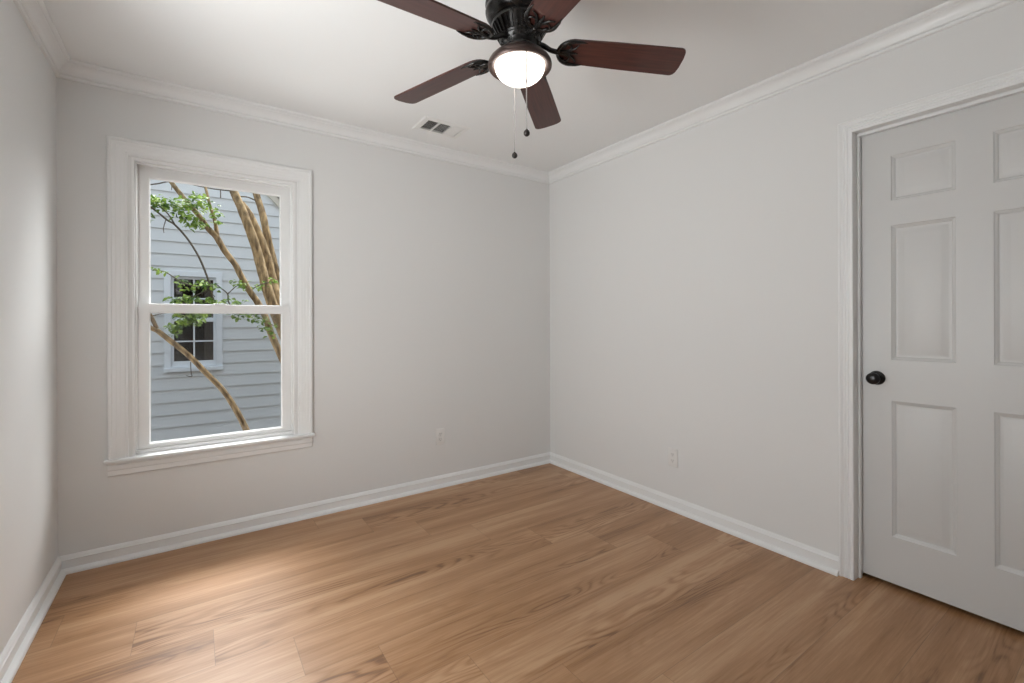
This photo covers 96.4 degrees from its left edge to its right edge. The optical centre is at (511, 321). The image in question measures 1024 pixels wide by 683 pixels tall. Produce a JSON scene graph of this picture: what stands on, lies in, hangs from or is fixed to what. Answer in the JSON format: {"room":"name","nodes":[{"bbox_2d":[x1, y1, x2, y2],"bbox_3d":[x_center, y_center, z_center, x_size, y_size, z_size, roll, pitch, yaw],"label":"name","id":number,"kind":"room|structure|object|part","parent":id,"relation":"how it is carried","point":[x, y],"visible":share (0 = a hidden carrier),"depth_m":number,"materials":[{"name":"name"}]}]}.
{"room":"empty bedroom","nodes":[
{"label":"empty bedroom","id":0,"kind":"room"},
{"bbox_2d":[0,0,57,654],"bbox_3d":[-1.191,-0.026,0.634,0.160,2.440,3.640,0,0,-35],"label":"wall","id":1,"kind":"structure","parent":0,"point":[28,165],"depth_m":1.77,"materials":[{"name":"white paint"}]},
{"bbox_2d":[0,557,65,682],"bbox_3d":[-1.107,1.153,0.690,0.035,0.081,3.640,0,0,-35],"label":"baseboard","id":2,"kind":"structure","parent":1,"relation":"attached to","point":[14,652],"depth_m":1.74,"materials":[{"name":"white paint"}]},
{"bbox_2d":[13,0,69,76],"bbox_3d":[-1.105,-1.206,0.697,0.058,0.080,3.640,0,0,-35],"label":"crown molding","id":3,"kind":"structure","parent":1,"relation":"attached to","point":[35,14],"depth_m":1.90,"materials":[{"name":"white paint"}]},
{"bbox_2d":[56,77,549,556],"bbox_3d":[-0.965,-0.027,3.103,3.344,2.440,0.160,0,0,-35],"label":"wall","id":4,"kind":"structure","parent":0,"point":[431,277],"depth_m":2.95,"materials":[{"name":"white paint"}]},
{"bbox_2d":[103,135,314,476],"bbox_3d":[-1.659,-0.077,2.598,0.974,1.694,0.200,0,0,-35],"label":"window","id":5,"kind":"structure","parent":4,"relation":"in","point":[147,455],"depth_m":2.46,"materials":[{"name":"white paint"}]},
{"bbox_3d":[-1.683,-0.438,2.633,0.738,0.768,0.032,0,0,-35],"label":"sash","id":6,"kind":"part","parent":5,"relation":"part of","materials":[{"name":"white plastic"}]},
{"bbox_3d":[-1.669,-0.078,2.616,0.762,1.524,0.159,0,0,-35],"label":"frame","id":7,"kind":"part","parent":5,"relation":"part of","materials":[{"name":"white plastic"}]},
{"bbox_3d":[-1.656,0.284,2.598,0.724,0.757,0.034,0,0,-35],"label":"sash","id":8,"kind":"part","parent":5,"relation":"part of","materials":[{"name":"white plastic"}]},
{"bbox_2d":[58,59,548,183],"bbox_3d":[-0.907,-1.207,3.014,3.024,0.080,0.058,0,0,-35],"label":"crown molding","id":9,"kind":"structure","parent":4,"relation":"attached to","point":[74,70],"depth_m":2.67,"materials":[{"name":"white paint"}]},
{"bbox_2d":[59,452,549,574],"bbox_3d":[-0.906,1.153,3.023,3.024,0.081,0.035,0,0,-35],"label":"baseboard","id":10,"kind":"structure","parent":4,"relation":"attached to","point":[112,554],"depth_m":2.68,"materials":[{"name":"white paint"}]},
{"bbox_2d":[436,428,444,444],"bbox_3d":[-0.519,0.830,3.309,0.070,0.115,0.008,0,0,-35],"label":"wall outlet","id":11,"kind":"object","parent":4,"relation":"attached to","point":[440,433],"visible":1,"depth_m":3.31,"materials":[{"name":"white plastic"}]},
{"bbox_2d":[43,0,949,171],"bbox_3d":[0.113,-1.310,1.542,3.344,0.120,3.960,0,0,-35],"label":"ceiling","id":12,"kind":"structure","parent":0,"point":[342,61],"depth_m":2.12,"materials":[{"name":"white paint"}]},
{"bbox_2d":[412,116,469,138],"bbox_3d":[-0.454,-1.345,2.946,0.314,0.214,0.208,0,0,-35],"label":"ceiling vent","id":13,"kind":"object","parent":12,"relation":"in","point":[435,126],"visible":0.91,"depth_m":2.96,"materials":[{"name":"white metal"}]},
{"bbox_2d":[378,0,685,158],"bbox_3d":[0.007,-0.918,1.522,1.054,0.663,1.078,0,0,-35],"label":"ceiling fan","id":14,"kind":"object","parent":12,"relation":"hanging from","point":[522,61],"visible":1,"depth_m":1.52,"materials":[{"name":"brown wood"}]},
{"bbox_3d":[-0.240,-0.906,1.329,0.427,0.006,0.121,-5,15,-39],"label":"blade","id":15,"kind":"part","parent":14,"relation":"part of","materials":[{"name":"brown wood"}]},
{"bbox_3d":[-0.264,-0.906,1.733,0.427,0.006,0.121,-5,9,33],"label":"blade","id":16,"kind":"part","parent":14,"relation":"part of","materials":[{"name":"brown wood"}]},
{"bbox_3d":[0.009,-0.686,1.647,0.005,0.155,0.005,0,0,1],"label":"pull chain","id":17,"kind":"part","parent":14,"relation":"part of","materials":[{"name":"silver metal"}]},
{"bbox_3d":[0.027,-0.840,1.547,0.170,0.072,0.170,0,0,-35],"label":"lamp shade","id":18,"kind":"part","parent":14,"relation":"part of","materials":[{"name":"white glass"}]},
{"bbox_3d":[0.046,-0.736,1.450,0.005,0.256,0.005,0,0,-35],"label":"pull chain","id":19,"kind":"part","parent":14,"relation":"part of","materials":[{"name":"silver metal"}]},
{"bbox_3d":[0.046,-0.599,1.450,0.020,0.024,0.020,0,0,-35],"label":"pull knob","id":20,"kind":"part","parent":14,"relation":"part of","materials":[{"name":"black metal"}]},
{"bbox_3d":[0.114,-0.907,1.881,0.121,0.006,0.427,-12,-7,14],"label":"blade","id":21,"kind":"part","parent":14,"relation":"part of","materials":[{"name":"brown wood"}]},
{"bbox_3d":[0.152,-0.907,1.226,0.121,0.006,0.427,12,-1,-22],"label":"blade","id":22,"kind":"part","parent":14,"relation":"part of","materials":[{"name":"brown wood"}]},
{"bbox_3d":[0.371,-0.908,1.567,0.427,0.006,0.121,4,-12,-3],"label":"blade","id":23,"kind":"part","parent":14,"relation":"part of","materials":[{"name":"brown wood"}]},
{"bbox_2d":[12,463,1023,682],"bbox_3d":[0.122,1.250,1.542,3.344,0.120,3.960,0,0,-35],"label":"floor","id":24,"kind":"structure","parent":0,"point":[546,573],"depth_m":1.89,"materials":[{"name":"brown wood"}]},
{"bbox_2d":[549,0,1023,555],"bbox_3d":[1.426,-0.035,2.449,0.160,2.440,3.640,0,0,-35],"label":"wall","id":25,"kind":"structure","parent":0,"point":[694,271],"depth_m":2.59,"materials":[{"name":"white paint"}]},
{"bbox_2d":[668,447,677,467],"bbox_3d":[1.017,0.859,2.895,0.008,0.115,0.070,0,0,-35],"label":"wall outlet","id":26,"kind":"object","parent":25,"relation":"attached to","point":[672,453],"visible":1,"depth_m":2.89,"materials":[{"name":"white plastic"}]},
{"bbox_2d":[550,452,838,575],"bbox_3d":[0.919,1.146,3.014,0.035,0.081,2.130,0,0,-35],"label":"baseboard","id":27,"kind":"structure","parent":25,"relation":"attached to","point":[827,562],"depth_m":2.65,"materials":[{"name":"white paint"}]},
{"bbox_2d":[548,0,1019,183],"bbox_3d":[1.332,-1.215,2.387,0.058,0.080,3.640,0,0,-35],"label":"crown molding","id":28,"kind":"structure","parent":25,"relation":"attached to","point":[951,13],"depth_m":2.23,"materials":[{"name":"white paint"}]},
{"bbox_2d":[837,66,1023,580],"bbox_3d":[1.856,0.129,1.813,0.178,2.110,0.914,0,0,-35],"label":"door frame","id":29,"kind":"structure","parent":25,"relation":"attached to","point":[845,130],"depth_m":2.11,"materials":[{"name":"white paint"}]},
{"bbox_2d":[861,92,1023,631],"bbox_3d":[1.835,0.150,1.799,0.098,2.024,0.786,0,0,-35],"label":"door","id":30,"kind":"structure","parent":25,"relation":"in","point":[942,196],"depth_m":1.89,"materials":[{"name":"grey paint"}]},
{"bbox_3d":[1.629,0.254,2.060,0.056,0.053,0.053,0,0,-35],"label":"knob","id":31,"kind":"part","parent":30,"relation":"part of","materials":[{"name":"black metal"}]},
{"label":"outside","id":32,"kind":"structure","parent":0,"visible":0},
{"bbox_3d":[-4.199,1.754,6.065,28.000,0.060,40.000,0,0,-35],"label":"ground","id":33,"kind":"structure","parent":32,"visible":0},
{"bbox_2d":[150,179,280,441],"bbox_3d":[-6.883,-1.157,7.113,7.200,6.022,6.070,0,0,-35],"label":"neighboring house","id":34,"kind":"structure","parent":33,"relation":"on","point":[247,365],"depth_m":5.72,"materials":[{"name":"paint"}]},
{"bbox_3d":[-3.893,-0.279,5.604,0.450,0.535,0.018,0,0,-35],"label":"window sash","id":35,"kind":"part","parent":34,"relation":"part of","materials":[{"name":"white paint"}]},
{"bbox_3d":[-3.880,0.257,5.588,0.450,0.578,0.018,0,0,-35],"label":"window sash","id":36,"kind":"part","parent":34,"relation":"part of","materials":[{"name":"white paint"}]},
{"bbox_3d":[-3.880,-0.008,5.587,0.590,1.210,0.115,0,0,-35],"label":"window casing","id":37,"kind":"part","parent":34,"relation":"part of","materials":[{"name":"white paint"}]},
{"bbox_2d":[204,280,212,359],"bbox_3d":[-3.807,-0.022,5.788,0.138,1.350,0.038,0,0,-35],"label":"window pane","id":38,"kind":"object","parent":34,"relation":"hanging from","point":[208,326],"depth_m":5.76,"materials":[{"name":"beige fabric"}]},
{"bbox_2d":[150,181,280,430],"bbox_3d":[-2.506,0.146,4.639,0.995,3.605,2.145,0,0,44],"label":"crape myrtle","id":39,"kind":"object","parent":33,"relation":"on","point":[265,259],"visible":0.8,"depth_m":4.19,"materials":[{"name":"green plant"}]}
]}

